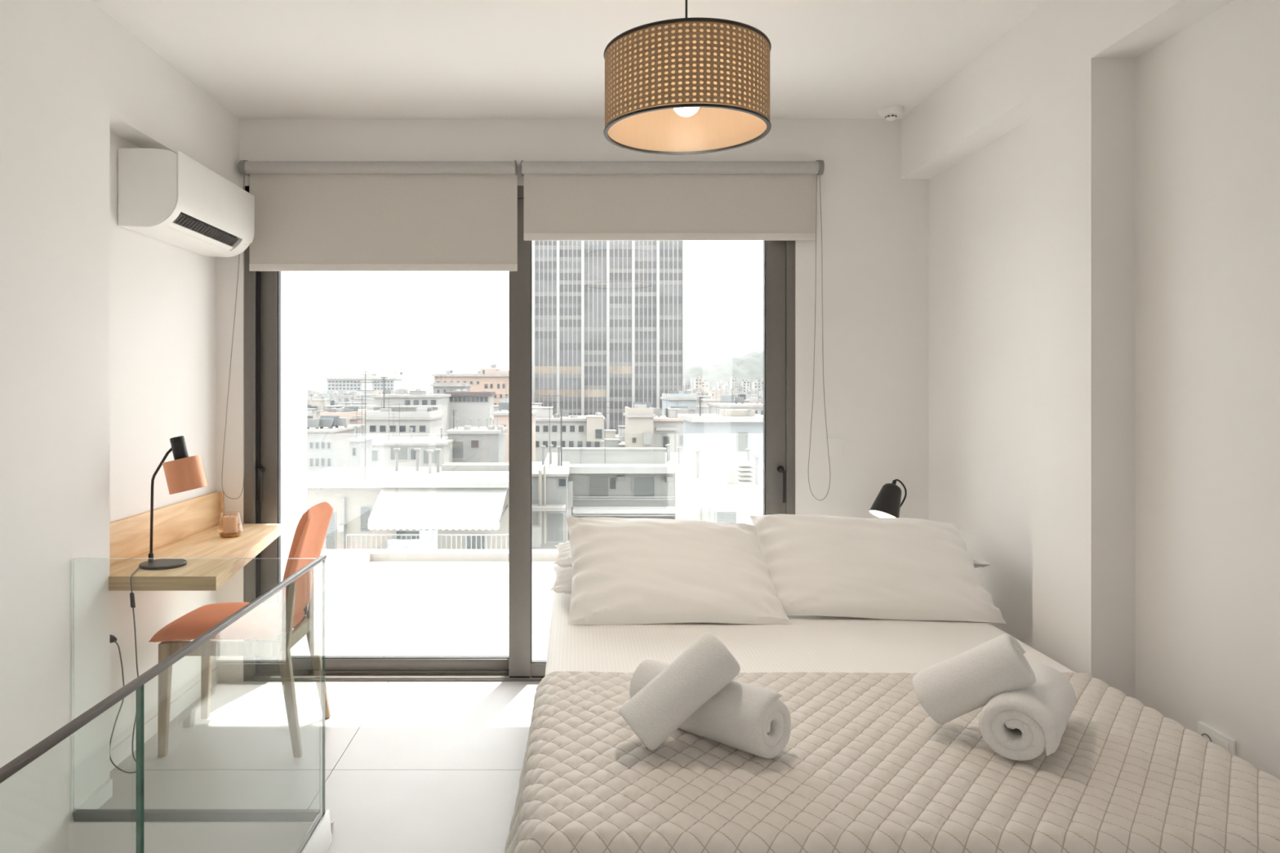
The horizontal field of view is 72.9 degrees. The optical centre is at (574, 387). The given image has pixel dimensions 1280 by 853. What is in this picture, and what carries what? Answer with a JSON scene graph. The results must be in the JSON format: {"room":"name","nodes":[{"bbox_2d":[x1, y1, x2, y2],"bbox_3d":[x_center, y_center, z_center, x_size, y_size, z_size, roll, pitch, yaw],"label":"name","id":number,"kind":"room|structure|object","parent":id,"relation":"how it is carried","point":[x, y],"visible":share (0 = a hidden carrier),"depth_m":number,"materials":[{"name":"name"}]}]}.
{"room":"bedroom","nodes":[
{"label":"bedroom","id":0,"kind":"room"},
{"bbox_2d":[0,0,216,852],"bbox_3d":[-1.855,1.338,0.948,0.491,5.550,6.896,0,0,0],"label":"wall","id":1,"kind":"structure","parent":0,"point":[108,329],"depth_m":2.78,"materials":[{"name":"white paint"}]},
{"bbox_2d":[74,778,112,811],"bbox_3d":[-1.600,1.558,1.643,0.018,0.410,2.685,0,0,0],"label":"baseboard","id":2,"kind":"structure","parent":1,"relation":"attached to","point":[104,793],"depth_m":2.90,"materials":[{"name":"white paint"}]},
{"bbox_2d":[109,666,218,771],"bbox_3d":[-1.714,1.378,3.572,0.012,0.070,1.144,0,0,0],"label":"baseboard","id":3,"kind":"structure","parent":1,"relation":"attached to","point":[119,753],"depth_m":3.52,"materials":[{"name":"white paint"}]},
{"bbox_2d":[109,491,218,566],"bbox_3d":[-1.708,0.577,3.567,0.020,0.155,1.151,0,0,0],"label":"backsplash","id":4,"kind":"structure","parent":1,"relation":"attached to","point":[129,536],"depth_m":3.55,"materials":[{"name":"brown wood"}]},
{"bbox_2d":[118,148,254,257],"bbox_3d":[-1.602,-0.751,3.631,0.228,0.296,0.770,0,0,0],"label":"air conditioner","id":5,"kind":"object","parent":1,"relation":"attached to","point":[166,196],"visible":1,"depth_m":3.36,"materials":[{"name":"white plastic"}]},
{"bbox_2d":[108,491,281,591],"bbox_3d":[-1.478,0.601,3.563,0.480,0.204,1.160,0,0,0],"label":"desk","id":6,"kind":"object","parent":1,"relation":"attached to","point":[185,529],"visible":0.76,"depth_m":3.40,"materials":[{"name":"brown wood"}]},
{"bbox_2d":[109,435,207,773],"bbox_3d":[-1.541,0.760,3.106,0.381,1.163,0.283,0,0,0],"label":"desk lamp","id":7,"kind":"object","parent":6,"relation":"on","point":[184,473],"visible":0.92,"depth_m":3.12,"materials":[{"name":"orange metal"}]},
{"bbox_2d":[129,592,135,608],"bbox_3d":[-1.520,0.733,2.971,0.024,0.054,0.014,0,0,0],"label":"switch","id":8,"kind":"object","parent":7,"relation":"attached to","point":[131,594],"depth_m":2.96,"materials":[{"name":"black plastic"}]},
{"bbox_2d":[216,511,244,537],"bbox_3d":[-1.510,0.602,3.790,0.113,0.104,0.113,0,0,0],"label":"candle holder","id":9,"kind":"object","parent":6,"relation":"on","point":[229,522],"visible":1,"depth_m":3.77,"materials":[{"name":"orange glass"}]},
{"bbox_2d":[222,515,237,533],"bbox_3d":[-1.510,0.601,3.790,0.061,0.072,0.061,0,0,0],"label":"candle","id":10,"kind":"object","parent":9,"relation":"on","point":[229,522],"depth_m":3.77,"materials":[{"name":"beige wax"}]},
{"bbox_2d":[109,15,239,186],"bbox_3d":[-1.665,-1.117,3.568,0.111,0.340,1.156,0,0,0],"label":"beam","id":11,"kind":"structure","parent":0,"point":[153,104],"depth_m":3.38,"materials":[{"name":"white paint"}]},
{"bbox_2d":[68,819,333,852],"bbox_3d":[-1.190,2.749,1.472,0.839,2.728,2.585,0,0,0],"label":"wall","id":12,"kind":"structure","parent":0,"point":[83,837],"depth_m":2.75,"materials":[{"name":"white paint"}]},
{"bbox_2d":[280,271,306,612],"bbox_3d":[-1.804,-0.087,4.869,0.300,3.000,0.946,0,0,0],"label":"wall","id":13,"kind":"structure","parent":0,"point":[293,283],"depth_m":5.07,"materials":[{"name":"paint"}]},
{"bbox_2d":[98,681,540,852],"bbox_3d":[-0.010,1.538,0.823,3.420,0.250,6.646,0,0,0],"label":"floor","id":14,"kind":"structure","parent":0,"point":[411,766],"depth_m":3.28,"materials":[{"name":"grey tile"}]},
{"bbox_2d":[0,555,332,852],"bbox_3d":[-1.179,0.976,1.512,0.849,0.875,2.525,0,0,0],"label":"glass balustrade","id":15,"kind":"object","parent":14,"relation":"on","point":[318,837],"visible":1,"depth_m":2.66,"materials":[{"name":"glass"}]},
{"bbox_2d":[148,502,333,757],"bbox_3d":[-1.336,0.946,3.495,0.623,0.935,0.473,0,0,0],"label":"desk chair","id":16,"kind":"object","parent":14,"relation":"on","point":[265,621],"visible":0.89,"depth_m":3.33,"materials":[{"name":"fabric"}]},
{"bbox_3d":[0.700,1.126,2.635,1.568,0.575,2.129,0,0,0],"label":"double bed","id":17,"kind":"object","parent":14,"relation":"on","visible":0},
{"bbox_2d":[545,591,1075,675],"bbox_3d":[0.700,1.042,2.620,1.580,0.432,2.110,0,0,0],"label":"sheet","id":18,"kind":"object","parent":17,"relation":"on","point":[811,643],"visible":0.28,"depth_m":2.80,"materials":[{"name":"white fabric"}]},
{"bbox_2d":[550,565,572,594],"bbox_3d":[0.282,0.766,3.480,0.755,0.112,0.420,0,0,0],"label":"pillow","id":19,"kind":"object","parent":18,"relation":"on","point":[563,581],"visible":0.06,"depth_m":3.33,"materials":[{"name":"white fabric"}]},
{"bbox_2d":[553,540,572,568],"bbox_3d":[0.292,0.668,3.495,0.755,0.111,0.390,0,0,0],"label":"pillow","id":20,"kind":"object","parent":19,"relation":"on","point":[563,560],"visible":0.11,"depth_m":3.37,"materials":[{"name":"white fabric"}]},
{"bbox_2d":[565,516,791,625],"bbox_3d":[0.362,0.666,3.177,0.793,0.337,0.371,0,0,0],"label":"pillow","id":21,"kind":"object","parent":18,"relation":"on","point":[625,571],"visible":1,"depth_m":3.05,"materials":[{"name":"white fabric"}]},
{"bbox_2d":[750,514,1006,623],"bbox_3d":[1.103,0.663,3.215,0.825,0.342,0.377,0,0,0],"label":"pillow","id":22,"kind":"object","parent":18,"relation":"on","point":[891,568],"visible":0.97,"depth_m":3.11,"materials":[{"name":"white fabric"}]},
{"bbox_3d":[1.125,0.766,3.480,0.790,0.113,0.420,0,0,0],"label":"pillow","id":23,"kind":"object","parent":18,"relation":"on","visible":0},
{"bbox_2d":[966,551,991,567],"bbox_3d":[1.170,0.669,3.495,0.860,0.113,0.390,0,0,0],"label":"pillow","id":24,"kind":"object","parent":23,"relation":"on","point":[979,562],"visible":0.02,"depth_m":3.32,"materials":[{"name":"white fabric"}]},
{"bbox_2d":[505,671,1279,852],"bbox_3d":[0.692,1.150,1.968,1.783,0.686,1.007,0,0,0],"label":"quilt","id":25,"kind":"object","parent":17,"relation":"on","point":[863,766],"visible":0.82,"depth_m":1.78,"materials":[{"name":"beige fabric"}]},
{"bbox_2d":[619,631,740,750],"bbox_3d":[0.240,0.685,1.948,0.282,0.253,0.127,0,0,-12],"label":"rolled towel","id":26,"kind":"object","parent":25,"relation":"on","point":[707,666],"visible":1,"depth_m":1.90,"materials":[{"name":"white fabric"}]},
{"bbox_2d":[629,658,791,759],"bbox_3d":[0.308,0.749,2.035,0.135,0.167,0.410,0,0,-39],"label":"rolled towel","id":27,"kind":"object","parent":25,"relation":"on","point":[753,719],"visible":0.66,"depth_m":1.90,"materials":[{"name":"white fabric"}]},
{"bbox_2d":[978,662,1075,760],"bbox_3d":[1.053,0.746,2.002,0.160,0.145,0.368,0,0,35],"label":"rolled towel","id":28,"kind":"object","parent":25,"relation":"on","point":[1019,725],"visible":0.9,"depth_m":1.88,"materials":[{"name":"white fabric"}]},
{"bbox_2d":[912,633,1035,724],"bbox_3d":[0.924,0.677,2.007,0.260,0.223,0.132,0,0,29],"label":"rolled towel","id":29,"kind":"object","parent":28,"relation":"on","point":[948,690],"visible":1,"depth_m":1.96,"materials":[{"name":"white fabric"}]},
{"bbox_2d":[289,561,557,660],"bbox_3d":[1.273,1.532,5.638,5.854,0.262,2.724,0,0,0],"label":"floor","id":30,"kind":"structure","parent":0,"point":[387,608],"depth_m":5.45,"materials":[{"name":"paint"}]},
{"bbox_2d":[302,549,558,614],"bbox_3d":[0.973,1.506,5.793,6.454,0.315,2.794,0,0,0],"label":"parapet","id":31,"kind":"object","parent":30,"relation":"on","point":[340,565],"visible":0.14,"depth_m":7.00,"materials":[{"name":"white concrete"}]},
{"bbox_2d":[91,0,1045,119],"bbox_3d":[-0.050,-1.387,0.948,4.100,0.200,6.896,0,0,0],"label":"ceiling","id":32,"kind":"structure","parent":0,"point":[257,59],"depth_m":3.29,"materials":[{"name":"white paint"}]},
{"bbox_2d":[603,0,771,155],"bbox_3d":[0.308,-0.994,2.380,0.456,0.586,0.456,0,0,-43],"label":"pendant lamp","id":33,"kind":"object","parent":32,"relation":"hanging from","point":[686,86],"visible":1,"depth_m":2.21,"materials":[{"name":"wicker"}]},
{"bbox_2d":[878,105,903,120],"bbox_3d":[1.464,-1.262,4.000,0.112,0.050,0.112,0,0,0],"label":"smoke detector","id":34,"kind":"object","parent":32,"relation":"attached to","point":[890,113],"visible":1,"depth_m":3.97,"materials":[{"name":"white plastic"}]},
{"bbox_2d":[216,119,928,681],"bbox_3d":[-0.010,0.088,4.271,4.020,3.050,0.250,0,0,0],"label":"wall","id":35,"kind":"structure","parent":0,"point":[874,262],"depth_m":4.15,"materials":[{"name":"white paint"}]},
{"bbox_2d":[221,160,517,498],"bbox_3d":[-0.974,-0.274,4.108,1.401,1.609,0.086,0,0,0],"label":"roller blind","id":36,"kind":"object","parent":35,"relation":"attached to","point":[309,215],"visible":0.89,"depth_m":4.12,"materials":[{"name":"fabric"}]},
{"bbox_2d":[243,186,795,681],"bbox_3d":[-0.266,0.223,4.187,2.650,2.380,0.179,0,0,0],"label":"door","id":37,"kind":"structure","parent":35,"relation":"in","point":[262,289],"depth_m":4.16,"materials":[{"name":"metal"}]},
{"bbox_2d":[520,160,830,500],"bbox_3d":[0.478,-0.270,4.108,1.468,1.616,0.086,0,0,0],"label":"roller blind","id":38,"kind":"object","parent":35,"relation":"attached to","point":[564,201],"visible":1,"depth_m":4.12,"materials":[{"name":"fabric"}]},
{"bbox_2d":[869,479,906,518],"bbox_3d":[1.454,0.915,3.920,0.250,0.996,0.230,0,0,0],"label":"reading lamp","id":39,"kind":"object","parent":35,"relation":"attached to","point":[887,504],"visible":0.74,"depth_m":3.87,"materials":[{"name":"black metal"}]},
{"bbox_2d":[901,0,1233,179],"bbox_3d":[1.633,-1.143,0.823,0.134,0.289,6.646,0,0,0],"label":"beam","id":40,"kind":"structure","parent":0,"point":[991,96],"depth_m":3.03,"materials":[{"name":"white paint"}]},
{"bbox_2d":[1032,57,1135,698],"bbox_3d":[1.633,0.207,2.788,0.134,2.411,0.337,0,0,0],"label":"pillar","id":41,"kind":"structure","parent":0,"point":[1084,121],"depth_m":2.65,"materials":[{"name":"white paint"}]},
{"bbox_2d":[928,0,1279,779],"bbox_3d":[1.850,0.088,0.823,0.300,3.050,6.646,0,0,0],"label":"wall","id":42,"kind":"structure","parent":0,"point":[1207,95],"depth_m":2.44,"materials":[{"name":"white paint"}]},
{"bbox_2d":[1197,721,1235,755],"bbox_3d":[1.694,0.948,2.283,0.012,0.082,0.127,0,0,0],"label":"power socket","id":43,"kind":"object","parent":42,"relation":"attached to","point":[1210,734],"visible":0.4,"depth_m":2.27,"materials":[{"name":"white plastic"}]},
{"label":"outside","id":44,"kind":"structure","parent":0,"visible":0},
{"bbox_3d":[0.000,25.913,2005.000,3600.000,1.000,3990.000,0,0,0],"label":"ground","id":45,"kind":"structure","parent":44,"visible":0},
{"bbox_2d":[306,408,316,418],"bbox_3d":[-55.855,14.830,169.298,10.942,21.166,10.025,0,0,0],"label":"block","id":46,"kind":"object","parent":45,"relation":"on","point":[311,412],"visible":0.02,"depth_m":169.16,"materials":[{"name":"white concrete"}]},
{"bbox_2d":[306,395,317,408],"bbox_3d":[-62.097,13.579,191.502,9.785,23.668,9.366,0,0,0],"label":"block","id":47,"kind":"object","parent":45,"relation":"on","point":[308,402],"visible":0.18,"depth_m":192.76,"materials":[{"name":"white concrete"}]},
{"bbox_2d":[306,390,319,396],"bbox_3d":[-187.413,13.265,613.678,9.080,24.296,13.014,0,0,0],"label":"block","id":48,"kind":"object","parent":45,"relation":"on","point":[312,393],"visible":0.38,"depth_m":609.45,"materials":[{"name":"white concrete"}]},
{"bbox_2d":[309,396,346,418],"bbox_3d":[-51.395,13.524,182.991,9.089,23.779,10.649,0,0,0],"label":"block","id":49,"kind":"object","parent":45,"relation":"on","point":[319,405],"visible":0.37,"depth_m":181.74,"materials":[{"name":"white concrete"}]},
{"bbox_2d":[311,396,346,408],"bbox_3d":[-61.555,13.558,203.678,12.431,23.710,13.154,0,0,0],"label":"block","id":50,"kind":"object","parent":45,"relation":"on","point":[332,402],"visible":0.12,"depth_m":202.25,"materials":[{"name":"white concrete"}]},
{"bbox_2d":[306,415,363,474],"bbox_3d":[-24.415,14.100,85.833,4.350,22.626,12.333,0,0,0],"label":"apartment building","id":51,"kind":"structure","parent":45,"relation":"on","point":[327,445],"depth_m":80.77,"materials":[{"name":"white concrete"}]},
{"bbox_2d":[328,390,351,400],"bbox_3d":[-129.378,13.615,481.397,12.237,23.595,11.787,0,0,0],"label":"block","id":52,"kind":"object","parent":45,"relation":"on","point":[340,393],"visible":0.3,"depth_m":476.61,"materials":[{"name":"white concrete"}]},
{"bbox_2d":[317,391,369,424],"bbox_3d":[-29.196,12.956,109.781,4.211,24.915,10.438,0,0,0],"label":"apartment building","id":53,"kind":"structure","parent":45,"relation":"on","point":[344,412],"depth_m":107.89,"materials":[{"name":"white concrete"}]},
{"bbox_2d":[336,391,360,403],"bbox_3d":[-118.093,13.863,451.316,10.263,23.100,11.982,0,0,0],"label":"block","id":54,"kind":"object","parent":45,"relation":"on","point":[339,397],"visible":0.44,"depth_m":446.43,"materials":[{"name":"white concrete"}]},
{"bbox_2d":[346,399,373,466],"bbox_3d":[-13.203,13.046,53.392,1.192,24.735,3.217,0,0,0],"label":"stair tower","id":55,"kind":"structure","parent":45,"relation":"on","point":[357,444],"depth_m":52.47,"materials":[{"name":"white concrete"}]},
{"bbox_2d":[323,374,404,395],"bbox_3d":[-218.370,5.870,898.167,72.616,39.086,43.667,0,0,0],"label":"office block","id":56,"kind":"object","parent":45,"relation":"on","point":[346,384],"visible":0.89,"depth_m":880.06,"materials":[{"name":"white concrete"}]},
{"bbox_2d":[357,395,373,411],"bbox_3d":[-39.830,13.553,174.489,9.983,23.721,12.109,0,0,0],"label":"block","id":57,"kind":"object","parent":45,"relation":"on","point":[371,409],"visible":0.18,"depth_m":173.51,"materials":[{"name":"white concrete"}]},
{"bbox_2d":[361,395,373,402],"bbox_3d":[-49.528,13.254,222.244,11.089,24.319,10.044,0,0,0],"label":"block","id":58,"kind":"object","parent":45,"relation":"on","point":[367,397],"visible":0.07,"depth_m":220.14,"materials":[{"name":"white concrete"}]},
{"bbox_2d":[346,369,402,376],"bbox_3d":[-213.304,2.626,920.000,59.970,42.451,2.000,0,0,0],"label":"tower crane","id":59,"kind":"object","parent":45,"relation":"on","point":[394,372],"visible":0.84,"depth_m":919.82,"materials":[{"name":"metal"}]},
{"bbox_2d":[348,376,451,436],"bbox_3d":[-30.833,11.762,155.448,16.111,27.303,17.104,0,0,0],"label":"apartment building","id":60,"kind":"structure","parent":45,"relation":"on","point":[418,397],"depth_m":150.01,"materials":[{"name":"white concrete"}]},
{"bbox_2d":[362,398,443,439],"bbox_3d":[-20.519,13.237,104.292,7.956,24.351,9.417,0,0,0],"label":"apartment building","id":61,"kind":"structure","parent":45,"relation":"on","point":[425,422],"depth_m":100.00,"materials":[{"name":"white concrete"}]},
{"bbox_2d":[306,370,508,549],"bbox_3d":[-5.291,12.461,26.850,7.352,25.904,7.100,0,0,0],"label":"apartment building","id":62,"kind":"structure","parent":45,"relation":"on","point":[467,504],"depth_m":24.89,"materials":[{"name":"white concrete"}]},
{"bbox_2d":[326,511,335,549],"bbox_3d":[-7.056,4.167,24.991,0.259,1.111,0.019,0,0,0],"label":"shutter","id":63,"kind":"object","parent":62,"relation":"hanging from","point":[331,533],"depth_m":24.98,"materials":[{"name":"white"}]},
{"bbox_2d":[360,506,370,531],"bbox_3d":[-6.046,3.815,24.991,0.278,0.704,0.019,0,0,0],"label":"shutter","id":64,"kind":"object","parent":62,"relation":"hanging from","point":[365,511],"depth_m":24.98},
{"bbox_2d":[386,538,419,549],"bbox_3d":[-4.606,4.365,23.210,0.859,0.550,0.120,0,0,0],"label":"sheet","id":65,"kind":"object","parent":62,"relation":"hanging from","point":[393,544],"visible":0.54,"depth_m":23.22,"materials":[{"name":"white"}]},
{"bbox_2d":[418,529,437,549],"bbox_3d":[-3.918,4.176,23.160,0.497,0.669,0.120,0,0,0],"label":"sheet","id":66,"kind":"object","parent":62,"relation":"hanging from","point":[428,539],"visible":0.7,"depth_m":23.13,"materials":[{"name":"white"}]},
{"bbox_2d":[372,396,453,466],"bbox_3d":[-11.579,13.068,61.379,5.860,24.689,7.242,0,0,0],"label":"apartment building","id":67,"kind":"structure","parent":45,"relation":"on","point":[383,452],"depth_m":58.00,"materials":[{"name":"white concrete"}]},
{"bbox_2d":[372,450,377,460],"bbox_3d":[-13.576,4.597,57.978,0.687,0.687,0.044,0,0,0],"label":"shutter","id":68,"kind":"object","parent":67,"relation":"hanging from","point":[374,452],"depth_m":57.96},
{"bbox_2d":[391,447,407,459],"bbox_3d":[-11.772,4.447,57.978,1.117,0.816,0.044,0,0,0],"label":"shutter","id":69,"kind":"object","parent":67,"relation":"hanging from","point":[402,453],"depth_m":57.96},
{"bbox_2d":[423,450,436,463],"bbox_3d":[-9.710,4.683,57.978,0.859,0.859,0.044,0,0,0],"label":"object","id":70,"kind":"object","parent":67,"relation":"hanging from","point":[425,454],"depth_m":57.96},
{"bbox_2d":[430,369,471,394],"bbox_3d":[-27.867,10.743,195.604,7.516,29.340,12.792,0,0,0],"label":"apartment building","id":71,"kind":"structure","parent":45,"relation":"on","point":[438,388],"depth_m":190.00,"materials":[{"name":"white concrete"}]},
{"bbox_2d":[444,382,495,429],"bbox_3d":[-20.228,12.277,168.500,8.744,26.272,9.000,0,0,0],"label":"apartment building","id":72,"kind":"structure","parent":45,"relation":"on","point":[474,406],"depth_m":165.00,"materials":[{"name":"white concrete"}]},
{"bbox_2d":[431,362,508,404],"bbox_3d":[-27.089,9.411,238.521,21.705,32.004,18.958,0,0,0],"label":"apartment building","id":73,"kind":"structure","parent":45,"relation":"on","point":[492,379],"depth_m":230.03,"materials":[{"name":"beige concrete"}]},
{"bbox_2d":[445,409,506,462],"bbox_3d":[-7.226,13.523,64.871,3.982,23.780,6.258,0,0,0],"label":"apartment building","id":74,"kind":"structure","parent":45,"relation":"on","point":[470,444],"depth_m":62.00,"materials":[{"name":"concrete"}]},
{"bbox_2d":[452,441,462,457],"bbox_3d":[-8.404,4.501,61.977,0.827,1.194,0.046,0,0,0],"label":"window","id":75,"kind":"structure","parent":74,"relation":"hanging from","point":[457,446],"depth_m":61.96,"materials":[{"name":"grey glass"}]},
{"bbox_2d":[492,385,537,462],"bbox_3d":[-6.323,12.329,92.817,4.133,26.168,10.367,0,0,0],"label":"apartment building","id":76,"kind":"structure","parent":45,"relation":"on","point":[503,414],"depth_m":87.99,"materials":[{"name":"white concrete"}]},
{"bbox_2d":[493,395,539,412],"bbox_3d":[-13.463,13.532,198.460,10.311,23.763,10.097,0,0,0],"label":"block","id":77,"kind":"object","parent":45,"relation":"on","point":[505,399],"visible":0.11,"depth_m":196.42,"materials":[{"name":"white concrete"}]},
{"bbox_2d":[497,391,542,406],"bbox_3d":[-13.570,13.242,216.603,10.534,24.343,13.630,0,0,0],"label":"block","id":78,"kind":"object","parent":45,"relation":"on","point":[534,393],"visible":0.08,"depth_m":211.29,"materials":[{"name":"white concrete"}]},
{"bbox_2d":[532,393,569,549],"bbox_3d":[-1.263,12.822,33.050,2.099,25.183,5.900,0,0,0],"label":"apartment building","id":79,"kind":"structure","parent":45,"relation":"on","point":[549,478],"depth_m":31.00,"materials":[{"name":"white concrete"}]},
{"bbox_2d":[546,513,563,541],"bbox_3d":[-0.700,5.029,30.988,0.574,1.010,0.023,0,0,0],"label":"shutter","id":80,"kind":"object","parent":79,"relation":"hanging from","point":[554,521],"depth_m":30.98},
{"bbox_2d":[532,400,605,461],"bbox_3d":[-2.215,13.557,120.190,12.727,23.712,13.620,0,0,0],"label":"apartment building","id":81,"kind":"structure","parent":45,"relation":"on","point":[578,431],"depth_m":114.99,"materials":[{"name":"white concrete"}]},
{"bbox_2d":[532,240,685,434],"bbox_3d":[9.824,-25.627,264.725,44.340,102.080,30.550,0,0,0],"label":"office tower","id":82,"kind":"structure","parent":45,"relation":"on","point":[609,317],"depth_m":250.18,"materials":[{"name":"grey glass"}]},
{"bbox_2d":[604,438,619,447],"bbox_3d":[4.133,16.702,143.274,9.994,17.423,12.745,0,0,0],"label":"block","id":83,"kind":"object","parent":45,"relation":"on","point":[609,442],"visible":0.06,"depth_m":139.59,"materials":[{"name":"white concrete"}]},
{"bbox_2d":[604,429,624,447],"bbox_3d":[5.920,16.245,158.311,9.196,18.336,12.918,0,0,0],"label":"block","id":84,"kind":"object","parent":45,"relation":"on","point":[608,433],"visible":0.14,"depth_m":156.52,"materials":[{"name":"white concrete"}]},
{"bbox_2d":[604,422,624,437],"bbox_3d":[8.378,16.201,173.529,11.784,18.424,13.648,0,0,0],"label":"block","id":85,"kind":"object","parent":45,"relation":"on","point":[621,430],"visible":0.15,"depth_m":170.48,"materials":[{"name":"white concrete"}]},
{"bbox_2d":[623,384,655,447],"bbox_3d":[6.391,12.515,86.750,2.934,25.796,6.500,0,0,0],"label":"apartment building","id":86,"kind":"structure","parent":45,"relation":"on","point":[638,420],"depth_m":84.00,"materials":[{"name":"white concrete"}]},
{"bbox_2d":[544,409,763,541],"bbox_3d":[3.783,12.974,39.487,10.340,24.878,11.026,0,0,0],"label":"apartment building","id":87,"kind":"structure","parent":45,"relation":"on","point":[620,482],"depth_m":36.00,"materials":[{"name":"white concrete"}]},
{"bbox_2d":[589,475,608,496],"bbox_3d":[1.000,4.133,35.986,0.773,0.853,0.027,0,0,0],"label":"shutter","id":88,"kind":"object","parent":87,"relation":"hanging from","point":[598,485],"depth_m":35.97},
{"bbox_2d":[633,476,653,496],"bbox_3d":[2.880,4.147,35.986,0.853,0.827,0.027,0,0,0],"label":"shutter","id":89,"kind":"object","parent":87,"relation":"hanging from","point":[642,486],"depth_m":35.97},
{"bbox_2d":[653,400,688,453],"bbox_3d":[10.136,12.745,91.600,4.850,25.337,8.800,0,0,0],"label":"apartment building","id":90,"kind":"structure","parent":45,"relation":"on","point":[668,428],"depth_m":87.99,"materials":[{"name":"white concrete"}]},
{"bbox_2d":[660,377,698,415],"bbox_3d":[15.976,11.897,132.733,4.589,27.032,10.533,0,0,0],"label":"apartment building","id":91,"kind":"structure","parent":45,"relation":"on","point":[688,399],"depth_m":128.00,"materials":[{"name":"white concrete"}]},
{"bbox_2d":[660,405,708,415],"bbox_3d":[20.841,14.067,171.993,12.207,22.692,11.253,0,0,0],"label":"block","id":92,"kind":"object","parent":45,"relation":"on","point":[704,410],"visible":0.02,"depth_m":168.83,"materials":[{"name":"white concrete"}]},
{"bbox_2d":[693,374,702,391],"bbox_3d":[116.787,7.020,817.211,7.603,36.786,12.864,0,0,0],"label":"block","id":93,"kind":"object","parent":45,"relation":"on","point":[697,380],"visible":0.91,"depth_m":811.94,"materials":[{"name":"white concrete"}]},
{"bbox_2d":[693,391,710,399],"bbox_3d":[38.270,12.785,283.348,10.529,25.255,14.033,0,0,0],"label":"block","id":94,"kind":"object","parent":45,"relation":"on","point":[702,393],"visible":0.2,"depth_m":277.46,"materials":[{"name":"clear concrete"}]},
{"bbox_2d":[696,386,708,395],"bbox_3d":[86.343,12.491,577.205,11.924,25.845,11.404,0,0,0],"label":"block","id":95,"kind":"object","parent":45,"relation":"on","point":[705,390],"visible":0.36,"depth_m":573.64,"materials":[{"name":"white concrete"}]},
{"bbox_2d":[702,378,709,391],"bbox_3d":[146.370,7.790,973.907,8.935,35.247,11.232,0,0,0],"label":"block","id":96,"kind":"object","parent":45,"relation":"on","point":[704,384],"visible":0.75,"depth_m":969.39,"materials":[{"name":"white concrete"}]},
{"bbox_2d":[708,386,723,399],"bbox_3d":[90.826,12.734,548.420,10.474,25.358,11.377,0,0,0],"label":"block","id":97,"kind":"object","parent":45,"relation":"on","point":[718,389],"visible":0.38,"depth_m":546.44,"materials":[{"name":"white concrete"}]},
{"bbox_2d":[675,449,763,525],"bbox_3d":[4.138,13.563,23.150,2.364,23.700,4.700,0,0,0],"label":"apartment building","id":98,"kind":"structure","parent":45,"relation":"on","point":[713,496],"depth_m":21.51,"materials":[{"name":"white concrete"}]},
{"bbox_2d":[716,511,736,523],"bbox_3d":[3.687,3.267,20.992,0.467,0.467,0.016,0,0,0],"label":"shutter","id":99,"kind":"object","parent":98,"relation":"hanging from","point":[722,517],"depth_m":20.98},
{"bbox_2d":[677,390,763,462],"bbox_3d":[12.143,12.819,69.550,6.709,25.189,8.900,0,0,0],"label":"apartment building","id":100,"kind":"structure","parent":45,"relation":"on","point":[731,430],"depth_m":66.00,"materials":[{"name":"concrete"}]},
{"bbox_2d":[737,432,747,451],"bbox_3d":[12.833,4.180,65.975,0.733,1.418,0.050,0,0,0],"label":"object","id":101,"kind":"object","parent":100,"relation":"hanging from","point":[742,437],"depth_m":65.95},
{"bbox_2d":[716,378,724,391],"bbox_3d":[138.704,8.880,823.698,5.612,33.066,11.231,0,0,0],"label":"block","id":102,"kind":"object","parent":45,"relation":"on","point":[720,381],"visible":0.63,"depth_m":819.10,"materials":[{"name":"white concrete"}]},
{"bbox_2d":[685,350,763,391],"bbox_3d":[357.778,-20.735,1500.000,400.000,92.296,500.000,0,0,0],"label":"hill","id":103,"kind":"structure","parent":45,"relation":"on","point":[749,366],"depth_m":1377.11,"materials":[{"name":"white"}]},
{"bbox_2d":[696,391,753,405],"bbox_3d":[32.620,12.465,192.323,12.422,25.895,13.734,0,0,0],"label":"block","id":104,"kind":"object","parent":45,"relation":"on","point":[704,402],"visible":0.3,"depth_m":189.08,"materials":[{"name":"white concrete"}]},
{"bbox_2d":[730,375,737,391],"bbox_3d":[160.854,6.680,873.757,5.727,37.467,10.360,0,0,0],"label":"block","id":105,"kind":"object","parent":45,"relation":"on","point":[733,380],"visible":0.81,"depth_m":869.59,"materials":[{"name":"white concrete"}]},
{"bbox_2d":[706,384,763,414],"bbox_3d":[24.844,12.409,124.750,9.813,26.008,10.500,0,0,0],"label":"apartment building","id":106,"kind":"structure","parent":45,"relation":"on","point":[758,407],"depth_m":123.09,"materials":[{"name":"white concrete"}]},
{"bbox_2d":[723,386,756,399],"bbox_3d":[60.957,12.660,325.885,13.934,25.507,9.595,0,0,0],"label":"block","id":107,"kind":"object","parent":45,"relation":"on","point":[731,391],"visible":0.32,"depth_m":323.20,"materials":[{"name":"white concrete"}]},
{"bbox_2d":[740,378,750,392],"bbox_3d":[189.290,7.740,959.421,9.037,35.347,12.006,0,0,0],"label":"block","id":108,"kind":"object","parent":45,"relation":"on","point":[745,384],"visible":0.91,"depth_m":954.60,"materials":[{"name":"white concrete"}]},
{"bbox_2d":[751,379,761,391],"bbox_3d":[181.363,8.804,863.026,8.517,33.219,11.534,0,0,0],"label":"block","id":109,"kind":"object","parent":45,"relation":"on","point":[756,384],"visible":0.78,"depth_m":858.41,"materials":[{"name":"white concrete"}]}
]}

